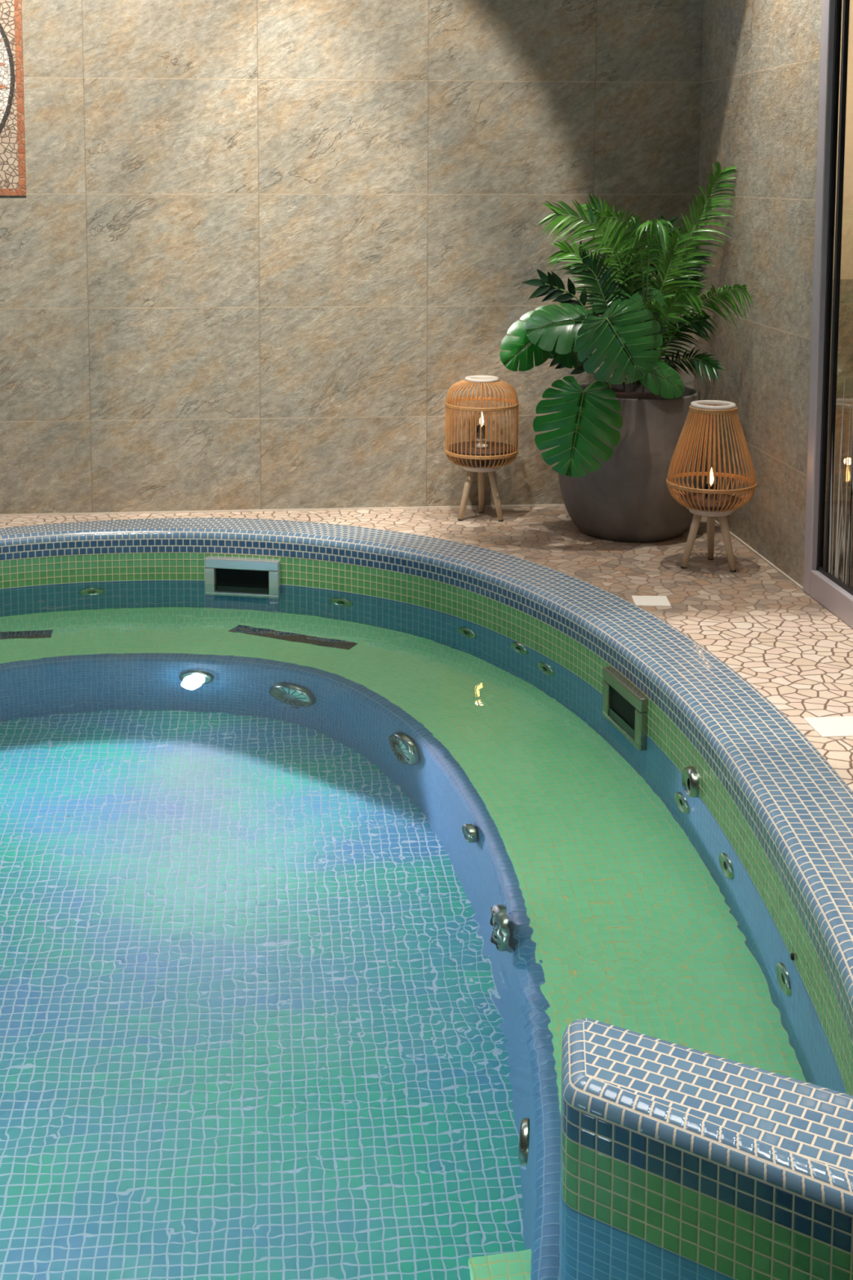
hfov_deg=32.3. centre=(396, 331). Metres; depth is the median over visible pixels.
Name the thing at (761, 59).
wall
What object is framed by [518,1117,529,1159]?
jet nozzle
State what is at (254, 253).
wall
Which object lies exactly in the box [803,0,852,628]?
door
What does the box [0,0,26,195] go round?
mosaic
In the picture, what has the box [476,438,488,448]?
candle holder
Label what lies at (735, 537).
trim
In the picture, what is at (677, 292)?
palm plant
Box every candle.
[476,411,484,439]
[705,468,717,500]
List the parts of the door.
post, rail, glass pane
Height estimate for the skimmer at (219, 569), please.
0.210 m
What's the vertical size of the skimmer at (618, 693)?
0.190 m
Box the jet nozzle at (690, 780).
[681,765,699,796]
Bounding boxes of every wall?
[0,0,703,514]
[0,552,852,1095]
[693,0,822,586]
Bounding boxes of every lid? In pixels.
[631,595,671,606]
[803,715,852,737]
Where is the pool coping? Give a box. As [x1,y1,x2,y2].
[0,517,852,1044]
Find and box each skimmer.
[204,555,280,587]
[602,666,648,736]
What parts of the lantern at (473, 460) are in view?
cane rod, cane rod, cane rod, cane rod, cane rod, cane rod, cane rod, cane rod, cane rod, cane rod, cane rod, cane rod, leg, cane rod, cane rod, cane rod, cane rod, cane rod, cane rod, cane rod, cane rod, leg, cane rod, cane rod, cane rod, cane rod, cane rod, cane rod, cane rod, leg, cane rod, cane rod, cane rod, cane rod, cane rod, cane rod, cane rod, cane rod, cane rod, cane rod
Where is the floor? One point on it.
(796, 652)
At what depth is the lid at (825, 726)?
3.24 m
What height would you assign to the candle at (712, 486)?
0.100 m
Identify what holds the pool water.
in the wall at (501, 619)
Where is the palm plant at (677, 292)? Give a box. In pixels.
[537,160,754,384]
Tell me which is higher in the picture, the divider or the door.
the door
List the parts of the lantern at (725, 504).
cane rod, cane rod, cane rod, cane rod, cane rod, cane rod, cane rod, cane rod, cane rod, cane rod, cane rod, leg, cane rod, cane rod, cane rod, cane rod, cane rod, cane rod, cane rod, cane rod, cane rod, cane rod, leg, cane rod, cane rod, cane rod, cane rod, cane rod, cane rod, cane rod, cane rod, leg, cane rod, cane rod, cane rod, cane rod, cane rod, cane rod, cane rod, cane rod, cane rod, cane rod, cane rod, cane rod, cane rod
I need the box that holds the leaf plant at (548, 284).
[521,268,667,384]
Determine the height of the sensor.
0.012 m
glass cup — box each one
[705,483,717,500]
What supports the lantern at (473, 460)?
on the floor
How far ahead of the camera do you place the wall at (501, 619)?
4.29 m
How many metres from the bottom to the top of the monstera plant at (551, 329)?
0.592 m
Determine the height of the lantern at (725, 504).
0.513 m
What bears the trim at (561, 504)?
attached to the wall at (254, 253)
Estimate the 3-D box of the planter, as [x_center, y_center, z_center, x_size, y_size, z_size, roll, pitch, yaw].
[0.802,0.439,5.016,0.499,0.486,0.499,0,6,-5]
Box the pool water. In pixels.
[0,581,846,1279]
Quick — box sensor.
[790,952,794,959]
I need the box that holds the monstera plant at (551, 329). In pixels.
[499,286,684,476]
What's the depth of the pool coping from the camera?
3.63 m
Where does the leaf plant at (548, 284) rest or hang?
in the planter
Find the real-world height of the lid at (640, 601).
0.008 m
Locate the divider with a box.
[560,1017,852,1279]
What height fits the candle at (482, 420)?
0.100 m
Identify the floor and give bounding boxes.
[0,506,852,791]
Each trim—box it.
[0,503,564,516]
[706,515,803,590]
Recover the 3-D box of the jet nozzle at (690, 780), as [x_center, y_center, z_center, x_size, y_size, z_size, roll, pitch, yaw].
[0.651,1.003,3.262,0.022,0.076,0.076,-1,6,-6]
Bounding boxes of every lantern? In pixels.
[444,375,519,521]
[666,400,756,572]
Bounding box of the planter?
[558,380,706,542]

